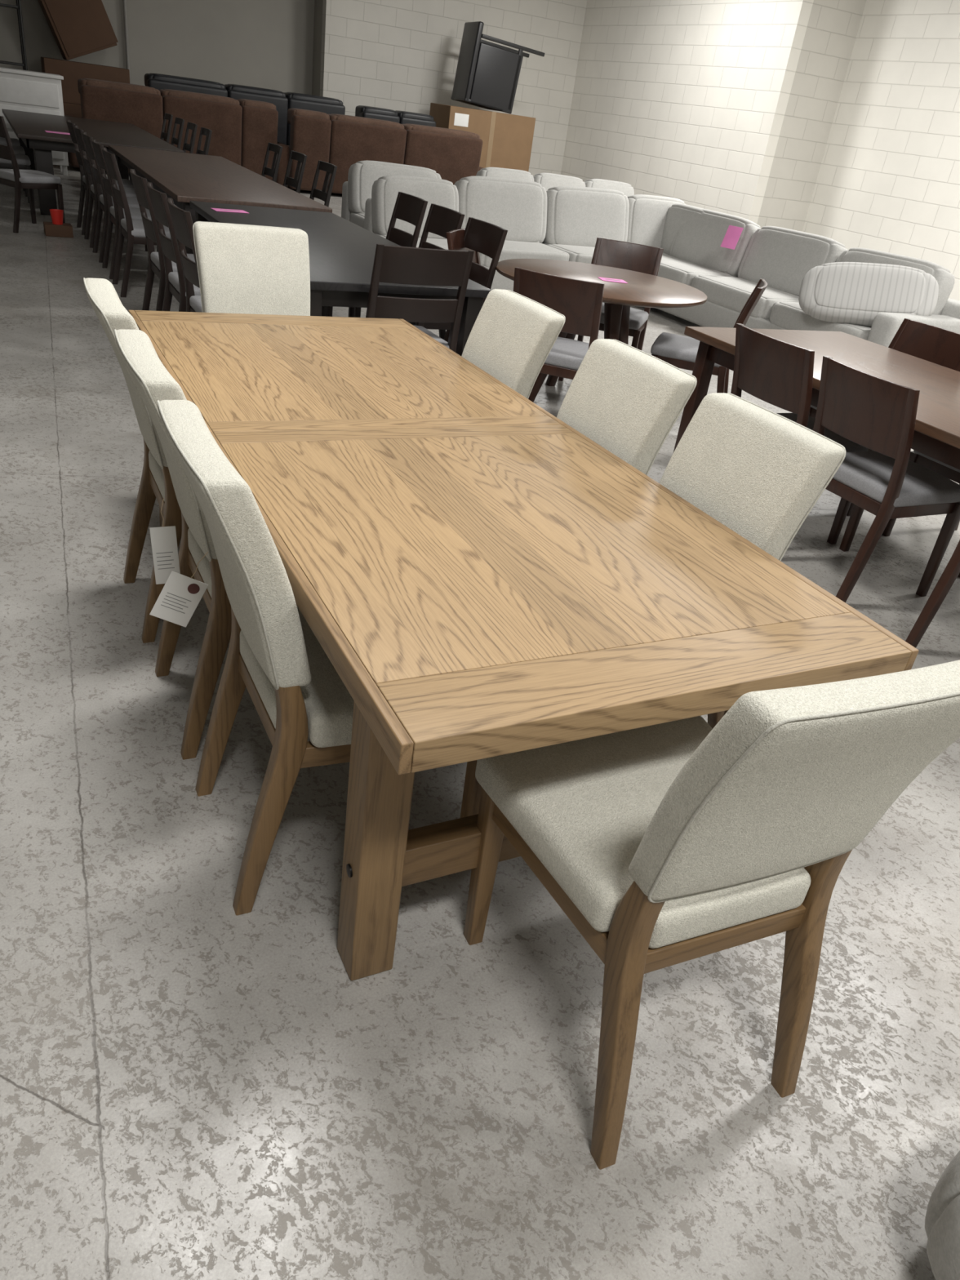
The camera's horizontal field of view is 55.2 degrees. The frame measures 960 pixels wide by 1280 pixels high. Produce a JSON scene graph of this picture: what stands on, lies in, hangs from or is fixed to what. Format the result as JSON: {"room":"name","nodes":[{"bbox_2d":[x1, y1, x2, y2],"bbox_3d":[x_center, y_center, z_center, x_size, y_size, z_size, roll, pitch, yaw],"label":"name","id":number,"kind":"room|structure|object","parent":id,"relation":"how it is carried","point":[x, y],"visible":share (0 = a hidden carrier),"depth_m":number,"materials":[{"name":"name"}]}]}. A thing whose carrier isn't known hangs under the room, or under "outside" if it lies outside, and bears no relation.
{"room":"store","nodes":[
{"label":"store","id":0,"kind":"room"},
{"bbox_2d":[0,0,314,94],"bbox_3d":[-7.763,-10.596,14.787,10.600,4.600,0.200,-8,34,-26],"label":"wall","id":1,"kind":"structure","parent":0,"point":[267,44],"depth_m":16.23,"materials":[{"name":"grey paint"}]},
{"bbox_2d":[122,0,131,84],"bbox_3d":[-5.987,-10.736,15.474,0.060,4.600,0.060,-8,34,-26],"label":"conduit pipe","id":2,"kind":"object","parent":1,"relation":"attached to","point":[125,10],"visible":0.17,"depth_m":15.69,"materials":[{"name":"metal"}]},
{"bbox_2d":[311,0,323,96],"bbox_3d":[-2.921,-11.056,16.796,0.100,4.600,0.500,-8,34,-26],"label":"wall jog","id":3,"kind":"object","parent":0,"point":[317,26],"depth_m":16.87,"materials":[{"name":"grey paint"}]},
{"bbox_2d":[320,0,586,176],"bbox_3d":[-0.367,-11.206,17.697,5.480,4.600,0.200,-8,34,-26],"label":"wall","id":4,"kind":"structure","parent":0,"point":[393,55],"depth_m":17.42,"materials":[{"name":"white brick"}]},
{"bbox_2d":[0,163,959,1279],"bbox_3d":[0.004,-3.062,8.483,17.200,0.100,23.900,-8,34,-26],"label":"floor","id":5,"kind":"structure","parent":0,"point":[192,1087],"depth_m":1.83,"materials":[{"name":"concrete"}]},
{"bbox_2d":[0,137,20,146],"bbox_3d":[-5.941,-6.129,11.215,0.557,0.950,0.500,-8,34,-26],"label":"wooden dining chair","id":6,"kind":"object","parent":5,"relation":"on","point":[2,140],"visible":0.34,"depth_m":11.15,"materials":[{"name":"black wood"}]},
{"bbox_2d":[0,0,27,70],"bbox_3d":[-7.618,-9.022,14.119,1.140,2.600,0.540,-8,34,-26],"label":"metal shelving rack","id":7,"kind":"object","parent":5,"relation":"on","point":[18,6],"visible":0.6,"depth_m":14.10,"materials":[{"name":"black metal"}]},
{"bbox_2d":[1,144,27,196],"bbox_3d":[-5.510,-5.630,10.464,0.557,0.950,0.500,-8,34,-26],"label":"wooden dining chair","id":8,"kind":"object","parent":5,"relation":"on","point":[17,149],"visible":0.35,"depth_m":10.43,"materials":[{"name":"black wood"}]},
{"bbox_2d":[0,154,31,203],"bbox_3d":[-5.078,-5.130,9.713,0.557,0.950,0.500,-8,34,-26],"label":"wooden dining chair","id":9,"kind":"object","parent":5,"relation":"on","point":[24,162],"visible":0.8,"depth_m":9.64,"materials":[{"name":"black wood"}]},
{"bbox_2d":[0,115,65,232],"bbox_3d":[-4.320,-4.372,8.597,0.520,0.950,0.557,25,34,27],"label":"wooden dining chair","id":10,"kind":"object","parent":5,"relation":"on","point":[30,180],"visible":0.99,"depth_m":8.49,"materials":[{"name":"brown wood"}]},
{"bbox_2d":[0,66,68,175],"bbox_3d":[-6.211,-7.090,12.551,1.010,1.200,0.560,-8,34,-26],"label":"dresser","id":11,"kind":"object","parent":5,"relation":"on","point":[25,91],"visible":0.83,"depth_m":12.23,"materials":[{"name":"paint"}]},
{"bbox_2d":[43,221,73,237],"bbox_3d":[-3.995,-3.888,8.698,0.240,0.100,0.200,-8,34,-26],"label":"wood block","id":12,"kind":"object","parent":5,"relation":"on","point":[64,230],"visible":0.97,"depth_m":8.63,"materials":[{"name":"brown wood"}]},
{"bbox_2d":[49,208,63,224],"bbox_3d":[-3.981,-3.982,8.643,0.120,0.120,0.120,-8,34,-26],"label":"cup","id":13,"kind":"object","parent":12,"relation":"on","point":[56,215],"visible":1,"depth_m":8.61,"materials":[{"name":"plastic"}]},
{"bbox_2d":[38,0,129,118],"bbox_3d":[-6.556,-9.546,15.246,1.400,2.642,0.700,-8,34,-26],"label":"cartons","id":14,"kind":"object","parent":5,"relation":"on","point":[78,28],"visible":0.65,"depth_m":14.85,"materials":[{"name":"brown cardboard"}]},
{"bbox_2d":[1,108,184,215],"bbox_3d":[-4.720,-5.722,11.022,1.600,0.750,3.750,-8,34,-26],"label":"dining table","id":15,"kind":"object","parent":5,"relation":"on","point":[29,127],"visible":0.63,"depth_m":10.00,"materials":[{"name":"brown wood"}]},
{"bbox_2d":[44,130,70,134],"bbox_3d":[-4.457,-5.392,9.762,0.300,0.002,0.200,-8,34,-26],"label":"price tag","id":16,"kind":"object","parent":15,"relation":"on","point":[45,131],"visible":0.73,"depth_m":9.74,"materials":[{"name":"paper"}]},
{"bbox_2d":[66,119,133,235],"bbox_3d":[-3.680,-4.483,8.949,0.557,0.950,0.520,-8,34,-26],"label":"wooden dining chair","id":17,"kind":"object","parent":5,"relation":"on","point":[84,181],"visible":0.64,"depth_m":8.86,"materials":[{"name":"brown wood"}]},
{"bbox_2d":[73,124,147,251],"bbox_3d":[-3.378,-4.133,8.423,0.557,0.950,0.520,-8,34,-26],"label":"wooden dining chair","id":18,"kind":"object","parent":5,"relation":"on","point":[130,192],"visible":0.57,"depth_m":8.31,"materials":[{"name":"brown wood"}]},
{"bbox_2d":[81,131,158,262],"bbox_3d":[-3.076,-3.784,7.897,0.557,0.950,0.520,-8,34,-26],"label":"wooden dining chair","id":19,"kind":"object","parent":5,"relation":"on","point":[102,201],"visible":0.59,"depth_m":7.77,"materials":[{"name":"brown wood"}]},
{"bbox_2d":[91,138,151,279],"bbox_3d":[-2.774,-3.434,7.371,0.557,0.950,0.520,-8,34,-26],"label":"wooden dining chair","id":20,"kind":"object","parent":5,"relation":"on","point":[113,217],"visible":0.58,"depth_m":7.24,"materials":[{"name":"brown wood"}]},
{"bbox_2d":[83,277,182,643],"bbox_3d":[-0.835,-0.555,2.865,0.641,0.986,0.532,-8,34,-26],"label":"upholstered dining chair","id":21,"kind":"object","parent":5,"relation":"on","point":[156,482],"visible":0.41,"depth_m":2.68,"materials":[{"name":"beige fabric"}]},
{"bbox_2d":[148,450,164,501],"bbox_3d":[-0.920,-0.508,2.848,0.160,0.082,0.335,-8,34,-26],"label":"seat cushion","id":22,"kind":"object","parent":21,"relation":"on","point":[155,472],"depth_m":2.82,"materials":[{"name":"beige fabric"}]},
{"bbox_2d":[101,146,171,297],"bbox_3d":[-2.494,-3.110,6.883,0.557,0.950,0.520,-8,34,-26],"label":"wooden dining chair","id":23,"kind":"object","parent":5,"relation":"on","point":[132,229],"visible":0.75,"depth_m":6.70,"materials":[{"name":"brown wood"}]},
{"bbox_2d":[128,112,173,181],"bbox_3d":[-4.385,-6.507,12.257,0.557,0.950,0.500,-8,34,-26],"label":"wooden dining chair","id":24,"kind":"object","parent":5,"relation":"on","point":[166,116],"visible":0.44,"depth_m":12.25,"materials":[{"name":"black wood"}]},
{"bbox_2d":[129,168,195,311],"bbox_3d":[-1.890,-2.410,5.831,0.557,0.950,0.520,-8,34,-26],"label":"wooden dining chair","id":25,"kind":"object","parent":5,"relation":"on","point":[156,265],"visible":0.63,"depth_m":5.62,"materials":[{"name":"brown wood"}]},
{"bbox_2d":[64,78,278,180],"bbox_3d":[-4.638,-7.774,14.075,3.200,1.150,1.240,-8,34,-27],"label":"reclining sofa","id":26,"kind":"object","parent":5,"relation":"on","point":[242,130],"visible":0.67,"depth_m":13.56,"materials":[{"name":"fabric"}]},
{"bbox_2d":[114,328,231,759],"bbox_3d":[-0.566,-0.254,2.414,0.641,0.986,0.532,-8,34,-26],"label":"upholstered dining chair","id":27,"kind":"object","parent":5,"relation":"on","point":[152,380],"visible":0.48,"depth_m":2.22,"materials":[{"name":"beige fabric"}]},
{"bbox_2d":[149,497,180,584],"bbox_3d":[-0.776,-0.241,2.261,0.068,0.227,0.012,-4,32,-21],"label":"tag","id":28,"kind":"object","parent":27,"relation":"hanging from","point":[163,539],"visible":0.97,"depth_m":2.27,"materials":[{"name":"white paper"}]},
{"bbox_2d":[149,551,208,627],"bbox_3d":[-0.671,-0.108,2.050,0.131,0.186,0.012,-5,33,-22],"label":"tag","id":29,"kind":"object","parent":27,"relation":"hanging from","point":[180,595],"visible":1,"depth_m":2.06,"materials":[{"name":"white paper"}]},
{"bbox_2d":[187,528,211,597],"bbox_3d":[-0.652,-0.207,2.396,0.160,0.082,0.335,-8,34,-26],"label":"seat cushion","id":30,"kind":"object","parent":27,"relation":"on","point":[195,553],"depth_m":2.36,"materials":[{"name":"beige fabric"}]},
{"bbox_2d":[146,182,200,311],"bbox_3d":[-1.609,-2.086,5.343,0.557,0.950,0.520,-8,34,-26],"label":"wooden dining chair","id":31,"kind":"object","parent":5,"relation":"on","point":[175,285],"visible":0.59,"depth_m":5.09,"materials":[{"name":"brown wood"}]},
{"bbox_2d":[170,117,184,149],"bbox_3d":[-4.040,-6.107,11.656,0.557,0.950,0.500,-8,34,-26],"label":"wooden dining chair","id":32,"kind":"object","parent":5,"relation":"on","point":[178,121],"visible":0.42,"depth_m":11.62,"materials":[{"name":"black wood"}]},
{"bbox_2d":[166,197,202,312],"bbox_3d":[-1.329,-1.761,4.854,0.557,0.950,0.520,-8,34,-26],"label":"wooden dining chair","id":33,"kind":"object","parent":5,"relation":"on","point":[182,221],"visible":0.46,"depth_m":4.56,"materials":[{"name":"brown wood"}]},
{"bbox_2d":[182,121,197,153],"bbox_3d":[-3.695,-5.708,11.055,0.557,0.950,0.500,-8,34,-26],"label":"wooden dining chair","id":34,"kind":"object","parent":5,"relation":"on","point":[193,126],"visible":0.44,"depth_m":11.02,"materials":[{"name":"black wood"}]},
{"bbox_2d":[195,127,212,155],"bbox_3d":[-3.349,-5.308,10.454,0.557,0.950,0.500,-8,34,-26],"label":"wooden dining chair","id":35,"kind":"object","parent":5,"relation":"on","point":[205,131],"visible":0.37,"depth_m":10.41,"materials":[{"name":"black wood"}]},
{"bbox_2d":[108,144,332,253],"bbox_3d":[-2.482,-3.808,8.289,1.130,0.750,3.800,-8,34,-26],"label":"table","id":36,"kind":"object","parent":5,"relation":"on","point":[184,177],"visible":0.59,"depth_m":7.58,"materials":[{"name":"brown wood"}]},
{"bbox_2d":[144,73,345,145],"bbox_3d":[-4.076,-8.801,15.824,3.650,1.310,1.166,-8,34,-26],"label":"leather sofa","id":37,"kind":"object","parent":5,"relation":"on","point":[282,101],"visible":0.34,"depth_m":15.23,"materials":[{"name":"black leather"}]},
{"bbox_2d":[192,221,310,315],"bbox_3d":[-0.923,-1.215,3.980,0.569,0.986,0.641,-8,34,-26],"label":"upholstered dining chair","id":38,"kind":"object","parent":5,"relation":"on","point":[242,268],"visible":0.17,"depth_m":3.94,"materials":[{"name":"beige fabric"}]},
{"bbox_2d":[261,142,283,182],"bbox_3d":[-2.379,-4.659,9.579,0.557,0.950,0.500,-8,34,-26],"label":"wooden dining chair","id":39,"kind":"object","parent":5,"relation":"on","point":[273,171],"visible":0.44,"depth_m":9.52,"materials":[{"name":"black wood"}]},
{"bbox_2d":[283,150,306,193],"bbox_3d":[-2.012,-4.234,8.941,0.557,0.950,0.500,-8,34,-26],"label":"wooden dining chair","id":40,"kind":"object","parent":5,"relation":"on","point":[295,182],"visible":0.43,"depth_m":8.88,"materials":[{"name":"black wood"}]},
{"bbox_2d":[156,400,481,915],"bbox_3d":[-0.318,0.025,1.997,0.641,0.986,0.532,-8,34,-26],"label":"upholstered dining chair","id":41,"kind":"object","parent":5,"relation":"on","point":[297,694],"visible":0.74,"depth_m":1.79,"materials":[{"name":"beige fabric"}]},
{"bbox_2d":[240,630,306,728],"bbox_3d":[-0.403,0.072,1.979,0.160,0.082,0.335,-8,34,-26],"label":"seat cushion","id":42,"kind":"object","parent":41,"relation":"on","point":[264,691],"depth_m":1.93,"materials":[{"name":"beige fabric"}]},
{"bbox_2d":[296,604,354,747],"bbox_3d":[-0.230,0.042,2.058,0.435,0.098,0.532,-8,34,-26],"label":"seat cushion","id":43,"kind":"object","parent":41,"relation":"on","point":[328,713],"depth_m":1.83,"materials":[{"name":"beige fabric"}]},
{"bbox_2d":[309,160,337,207],"bbox_3d":[-1.624,-3.785,8.265,0.557,0.950,0.500,-8,34,-26],"label":"wooden dining chair","id":44,"kind":"object","parent":5,"relation":"on","point":[330,168],"visible":0.34,"depth_m":8.20,"materials":[{"name":"black wood"}]},
{"bbox_2d":[189,200,491,355],"bbox_3d":[-1.007,-2.078,5.681,1.010,0.750,2.660,-8,34,-26],"label":"table","id":45,"kind":"object","parent":5,"relation":"on","point":[342,251],"visible":0.52,"depth_m":4.93,"materials":[{"name":"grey wood"}]},
{"bbox_2d":[211,208,248,213],"bbox_3d":[-1.655,-2.843,6.078,0.220,0.002,0.120,-11,35,-30],"label":"price tag","id":46,"kind":"object","parent":45,"relation":"on","point":[215,209],"visible":1,"depth_m":6.07,"materials":[{"name":"paper"}]},
{"bbox_2d":[326,191,427,317],"bbox_3d":[-0.746,-2.677,6.577,0.557,0.950,0.520,-8,34,-26],"label":"wooden dining chair","id":47,"kind":"object","parent":5,"relation":"on","point":[411,209],"visible":0.31,"depth_m":6.54,"materials":[{"name":"brown wood"}]},
{"bbox_2d":[275,108,483,193],"bbox_3d":[-1.689,-8.063,15.343,3.600,1.120,1.240,-7,33,-24],"label":"reclining sofa","id":48,"kind":"object","parent":5,"relation":"on","point":[342,141],"visible":0.76,"depth_m":14.67,"materials":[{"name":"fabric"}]},
{"bbox_2d":[341,160,441,227],"bbox_3d":[-0.819,-4.367,9.471,1.002,0.948,0.900,-8,34,-26],"label":"armchair","id":49,"kind":"object","parent":5,"relation":"on","point":[362,175],"visible":0.21,"depth_m":9.28,"materials":[{"name":"fabric"}]},
{"bbox_2d":[349,213,364,227],"bbox_3d":[-0.784,-4.223,9.441,0.995,0.200,0.680,-8,34,-26],"label":"seat cushion","id":50,"kind":"object","parent":49,"relation":"on","point":[357,219],"depth_m":9.24,"materials":[{"name":"grey fabric"}]},
{"bbox_2d":[355,105,435,126],"bbox_3d":[-1.713,-9.072,16.935,1.800,1.260,1.166,-8,34,-26],"label":"leather sofa","id":51,"kind":"object","parent":5,"relation":"on","point":[400,117],"visible":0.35,"depth_m":16.23,"materials":[{"name":"black leather"}]},
{"bbox_2d":[354,203,464,339],"bbox_3d":[-0.487,-2.377,6.126,0.557,0.950,0.520,-8,34,-26],"label":"wooden dining chair","id":52,"kind":"object","parent":5,"relation":"on","point":[440,220],"visible":0.19,"depth_m":6.12,"materials":[{"name":"brown wood"}]},
{"bbox_2d":[364,175,458,249],"bbox_3d":[-0.538,-3.638,8.287,0.803,0.948,0.850,-8,34,-26],"label":"accent chair","id":53,"kind":"object","parent":5,"relation":"on","point":[379,209],"visible":0.38,"depth_m":8.15,"materials":[{"name":"fabric"}]},
{"bbox_2d":[375,233,448,249],"bbox_3d":[-0.504,-3.494,8.256,0.796,0.200,0.630,-8,34,-26],"label":"seat cushion","id":54,"kind":"object","parent":53,"relation":"on","point":[435,239],"depth_m":8.19,"materials":[{"name":"grey fabric"}]},
{"bbox_2d":[365,244,474,352],"bbox_3d":[-0.415,-1.557,4.732,0.520,0.950,0.557,-8,34,-26],"label":"wooden dining chair","id":55,"kind":"object","parent":5,"relation":"on","point":[397,264],"visible":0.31,"depth_m":4.40,"materials":[{"name":"brown wood"}]},
{"bbox_2d":[408,217,507,329],"bbox_3d":[-0.228,-2.078,5.676,0.557,0.950,0.520,-8,34,-26],"label":"wooden dining chair","id":56,"kind":"object","parent":5,"relation":"on","point":[486,238],"visible":0.18,"depth_m":5.56,"materials":[{"name":"brown wood"}]},
{"bbox_2d":[444,228,480,342],"bbox_3d":[0.055,-2.086,5.832,0.557,0.880,0.490,16,31,13],"label":"wooden dining chair","id":57,"kind":"object","parent":5,"relation":"on","point":[455,241],"visible":0.07,"depth_m":5.69,"materials":[{"name":"brown wood"}]},
{"bbox_2d":[429,102,535,171],"bbox_3d":[-0.034,-9.348,17.688,1.750,1.503,1.004,-7,33,-24],"label":"carton","id":58,"kind":"object","parent":5,"relation":"on","point":[507,139],"visible":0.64,"depth_m":17.20,"materials":[{"name":"brown cardboard"}]},
{"bbox_2d":[451,21,544,113],"bbox_3d":[0.332,-10.551,16.997,1.448,1.334,0.800,-4,32,-21],"label":"chair","id":59,"kind":"object","parent":58,"relation":"on","point":[487,73],"visible":1,"depth_m":16.68,"materials":[{"name":"plastic"}]},
{"bbox_2d":[461,288,565,399],"bbox_3d":[-0.145,-0.726,3.334,0.641,0.986,0.532,-8,34,-26],"label":"upholstered dining chair","id":60,"kind":"object","parent":5,"relation":"on","point":[513,335],"visible":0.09,"depth_m":3.18,"materials":[{"name":"beige fabric"}]},
{"bbox_2d":[128,310,919,980],"bbox_3d":[-0.261,-0.262,2.731,1.070,0.760,2.690,-8,34,-26],"label":"dining table","id":61,"kind":"object","parent":5,"relation":"on","point":[482,577],"visible":0.73,"depth_m":1.85,"materials":[{"name":"brown wood"}]},
{"bbox_2d":[475,167,634,196],"bbox_3d":[1.043,-5.331,11.597,2.700,0.949,0.950,-8,34,-26],"label":"sofa","id":62,"kind":"object","parent":5,"relation":"on","point":[548,180],"visible":0.16,"depth_m":11.45,"materials":[{"name":"fabric"}]},
{"bbox_2d":[475,167,533,181],"bbox_3d":[0.306,-5.510,11.328,0.753,0.540,0.240,-8,21,-25],"label":"cushion","id":63,"kind":"object","parent":62,"relation":"on","point":[499,172],"depth_m":11.15,"materials":[{"name":"grey fabric"}]},
{"bbox_2d":[533,173,585,191],"bbox_3d":[0.979,-5.601,11.654,0.753,0.540,0.240,-6,20,-26],"label":"cushion","id":64,"kind":"object","parent":62,"relation":"on","point":[548,180],"depth_m":11.46,"materials":[{"name":"grey fabric"}]},
{"bbox_2d":[584,178,634,196],"bbox_3d":[1.652,-5.692,11.980,0.753,0.540,0.240,-7,21,-26],"label":"cushion","id":65,"kind":"object","parent":62,"relation":"on","point":[628,190],"depth_m":11.81,"materials":[{"name":"grey fabric"}]},
{"bbox_2d":[513,266,604,379],"bbox_3d":[0.417,-1.537,4.977,0.490,0.880,0.557,16,31,13],"label":"wooden dining chair","id":66,"kind":"object","parent":5,"relation":"on","point":[580,301],"visible":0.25,"depth_m":4.63,"materials":[{"name":"brown wood"}]},
{"bbox_2d":[496,258,706,402],"bbox_3d":[0.682,-1.849,5.712,1.280,0.750,1.280,-8,34,-26],"label":"round dining table","id":67,"kind":"object","parent":5,"relation":"on","point":[642,289],"visible":0.47,"depth_m":5.51,"materials":[{"name":"brown wood"}]},
{"bbox_2d":[597,276,627,283],"bbox_3d":[0.801,-2.171,5.539,0.160,0.002,0.110,2,31,-11],"label":"price tag","id":68,"kind":"object","parent":67,"relation":"on","point":[601,278],"visible":1,"depth_m":5.53,"materials":[{"name":"paper"}]},
{"bbox_2d":[558,237,663,381],"bbox_3d":[0.899,-2.222,6.278,0.490,0.880,0.557,15,31,11],"label":"wooden dining chair","id":69,"kind":"object","parent":5,"relation":"on","point":[636,257],"visible":0.49,"depth_m":6.29,"materials":[{"name":"brown wood"}]},
{"bbox_2d":[556,338,697,475],"bbox_3d":[0.165,-0.367,2.793,0.641,0.986,0.532,-8,34,-26],"label":"upholstered dining chair","id":70,"kind":"object","parent":5,"relation":"on","point":[627,400],"visible":0.18,"depth_m":2.64,"materials":[{"name":"beige fabric"}]},
{"bbox_2d":[453,176,959,347],"bbox_3d":[1.733,-3.200,8.052,2.751,0.999,4.100,-8,34,-26],"label":"sectional sofa","id":71,"kind":"object","parent":5,"relation":"on","point":[814,282],"visible":0.63,"depth_m":8.49,"materials":[{"name":"grey fabric"}]},
{"bbox_2d":[453,176,546,243],"bbox_3d":[0.196,-4.145,8.911,0.975,0.600,0.240,-9,21,-25],"label":"cushion","id":72,"kind":"object","parent":71,"relation":"on","point":[517,206],"depth_m":8.80,"materials":[{"name":"grey fabric"}]},
{"bbox_2d":[479,240,568,266],"bbox_3d":[0.292,-3.713,8.834,0.970,0.200,0.730,-8,34,-26],"label":"seat cushion","id":73,"kind":"object","parent":71,"relation":"on","point":[512,249],"depth_m":8.61,"materials":[{"name":"grey fabric"}]},
{"bbox_2d":[542,243,595,263],"bbox_3d":[1.163,-3.831,9.256,0.970,0.200,0.730,-8,34,-26],"label":"seat cushion","id":74,"kind":"object","parent":71,"relation":"on","point":[577,252],"depth_m":8.95,"materials":[{"name":"grey fabric"}]},
{"bbox_2d":[541,186,629,247],"bbox_3d":[1.067,-4.263,9.333,0.975,0.600,0.240,-9,21,-25],"label":"cushion","id":75,"kind":"object","parent":71,"relation":"on","point":[575,215],"depth_m":9.20,"materials":[{"name":"grey fabric"}]},
{"bbox_2d":[626,194,684,248],"bbox_3d":[1.829,-4.383,9.731,0.800,0.580,0.240,-8,22,-26],"label":"cushion","id":76,"kind":"object","parent":71,"relation":"on","point":[646,215],"depth_m":9.55,"materials":[{"name":"grey fabric"}]},
{"bbox_2d":[660,203,705,254],"bbox_3d":[2.157,-4.190,9.501,0.240,0.540,0.750,-2,31,-29],"label":"cushion","id":77,"kind":"object","parent":71,"relation":"on","point":[682,226],"depth_m":9.40,"materials":[{"name":"grey fabric"}]},
{"bbox_2d":[657,257,737,286],"bbox_3d":[2.015,-3.656,9.169,0.730,0.200,1.104,-8,34,-26],"label":"seat cushion","id":78,"kind":"object","parent":71,"relation":"on","point":[680,269],"depth_m":8.83,"materials":[{"name":"grey fabric"}]},
{"bbox_2d":[669,208,760,276],"bbox_3d":[2.334,-3.952,9.156,0.240,0.560,1.110,5,27,-32],"label":"cushion","id":79,"kind":"object","parent":71,"relation":"on","point":[697,235],"depth_m":9.06,"materials":[{"name":"grey fabric"}]},
{"bbox_2d":[691,275,799,319],"bbox_3d":[2.494,-3.102,8.335,0.730,0.200,1.104,-8,34,-26],"label":"seat cushion","id":80,"kind":"object","parent":71,"relation":"on","point":[726,295],"depth_m":8.16,"materials":[{"name":"grey fabric"}]},
{"bbox_2d":[737,226,847,296],"bbox_3d":[2.813,-3.398,8.322,0.240,0.560,1.110,5,26,-32],"label":"cushion","id":81,"kind":"object","parent":71,"relation":"on","point":[782,257],"depth_m":8.24,"materials":[{"name":"grey fabric"}]},
{"bbox_2d":[768,301,871,340],"bbox_3d":[2.973,-2.548,7.501,0.730,0.200,1.104,-8,34,-26],"label":"seat cushion","id":82,"kind":"object","parent":71,"relation":"on","point":[783,315],"depth_m":7.41,"materials":[{"name":"grey fabric"}]},
{"bbox_2d":[798,262,938,326],"bbox_3d":[2.992,-2.669,7.092,1.000,0.500,0.200,11,-12,17],"label":"striped pillow","id":83,"kind":"object","parent":71,"relation":"on","point":[836,294],"depth_m":7.01,"materials":[{"name":"fabric"}]},
{"bbox_2d":[835,247,955,315],"bbox_3d":[3.292,-2.843,7.488,0.240,0.560,1.110,5,26,-32],"label":"cushion","id":84,"kind":"object","parent":71,"relation":"on","point":[944,277],"depth_m":7.17,"materials":[{"name":"grey fabric"}]},
{"bbox_2d":[650,278,767,393],"bbox_3d":[1.333,-1.734,5.546,0.557,0.880,0.490,15,31,11],"label":"wooden dining chair","id":85,"kind":"object","parent":5,"relation":"on","point":[679,351],"visible":0.59,"depth_m":5.39,"materials":[{"name":"brown wood"}]},
{"bbox_2d":[463,659,959,1169],"bbox_3d":[0.361,0.336,1.632,0.532,0.986,0.641,-6,33,-24],"label":"upholstered dining chair","id":86,"kind":"object","parent":5,"relation":"on","point":[664,845],"visible":0.98,"depth_m":1.48,"materials":[{"name":"beige fabric"}]},
{"bbox_2d":[475,715,712,932],"bbox_3d":[0.316,0.313,1.728,0.532,0.098,0.435,-6,33,-24],"label":"seat cushion","id":87,"kind":"object","parent":86,"relation":"on","point":[584,809],"depth_m":1.67,"materials":[{"name":"beige fabric"}]},
{"bbox_2d":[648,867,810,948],"bbox_3d":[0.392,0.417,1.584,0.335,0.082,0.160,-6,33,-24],"label":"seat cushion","id":88,"kind":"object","parent":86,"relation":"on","point":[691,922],"depth_m":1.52,"materials":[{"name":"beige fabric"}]},
{"bbox_2d":[659,392,846,728],"bbox_3d":[0.407,-0.087,2.372,0.641,0.986,0.532,-8,34,-26],"label":"upholstered dining chair","id":89,"kind":"object","parent":5,"relation":"on","point":[755,470],"visible":0.16,"depth_m":2.23,"materials":[{"name":"beige fabric"}]},
{"bbox_2d":[730,323,868,544],"bbox_3d":[1.386,-0.917,4.153,0.557,0.880,0.490,-8,34,-26],"label":"wooden dining chair","id":90,"kind":"object","parent":5,"relation":"on","point":[779,373],"visible":0.34,"depth_m":3.89,"materials":[{"name":"brown wood"}]},
{"bbox_2d":[672,326,959,470],"bbox_3d":[1.972,-0.668,4.003,1.060,0.750,2.480,-8,34,-26],"label":"dining table","id":91,"kind":"object","parent":5,"relation":"on","point":[936,434],"visible":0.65,"depth_m":4.31,"materials":[{"name":"brown wood"}]},
{"bbox_2d":[808,318,959,515],"bbox_3d":[2.053,-1.158,4.736,0.557,0.880,0.490,-8,34,-26],"label":"wooden dining chair","id":92,"kind":"object","parent":5,"relation":"on","point":[940,346],"visible":0.21,"depth_m":4.69,"materials":[{"name":"brown wood"}]},
{"bbox_2d":[813,355,959,602],"bbox_3d":[1.615,-0.652,3.755,0.557,0.880,0.490,-8,34,-26],"label":"wooden dining chair","id":93,"kind":"object","parent":5,"relation":"on","point":[878,415],"visible":0.81,"depth_m":3.59,"materials":[{"name":"brown wood"}]},
{"bbox_2d":[881,449,959,577],"bbox_3d":[2.355,-0.808,4.210,0.557,0.880,0.490,-8,34,-26],"label":"wooden dining chair","id":94,"kind":"object","parent":5,"relation":"on","point":[953,473],"visible":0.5,"depth_m":4.21,"materials":[{"name":"brown wood"}]},
{"bbox_2d":[905,539,959,648],"bbox_3d":[1.956,-0.258,3.161,0.557,0.880,0.490,-8,34,-26],"label":"wooden dining chair","id":95,"kind":"object","parent":5,"relation":"on","point":[952,570],"visible":0.91,"depth_m":3.34,"materials":[{"name":"brown wood"}]},
{"bbox_2d":[924,1151,959,1279],"bbox_3d":[1.011,0.976,1.362,0.560,0.320,0.560,-8,34,-26],"label":"pouf","id":96,"kind":"object","parent":5,"relation":"on","point":[942,1220],"visible":1,"depth_m":1.41,"materials":[{"name":"fabric"}]},
{"bbox_2d":[560,0,813,223],"bbox_3d":[3.320,-9.988,16.525,0.200,4.600,6.360,-8,34,-26],"label":"wall","id":97,"kind":"structure","parent":0,"point":[686,100],"depth_m":15.92,"materials":[{"name":"white brick"}]},
{"bbox_2d":[756,0,866,231],"bbox_3d":[5.297,-8.521,14.496,1.220,4.600,0.140,-8,34,-26],"label":"wall","id":98,"kind":"structure","parent":0,"point":[833,25],"depth_m":14.47,"materials":[{"name":"white brick"}]},
{"bbox_2d":[802,0,959,301],"bbox_3d":[9.416,-4.343,8.338,0.200,4.600,16.840,-8,34,-26],"label":"wall","id":99,"kind":"structure","parent":0,"point":[888,179],"depth_m":13.70,"materials":[{"name":"white brick"}]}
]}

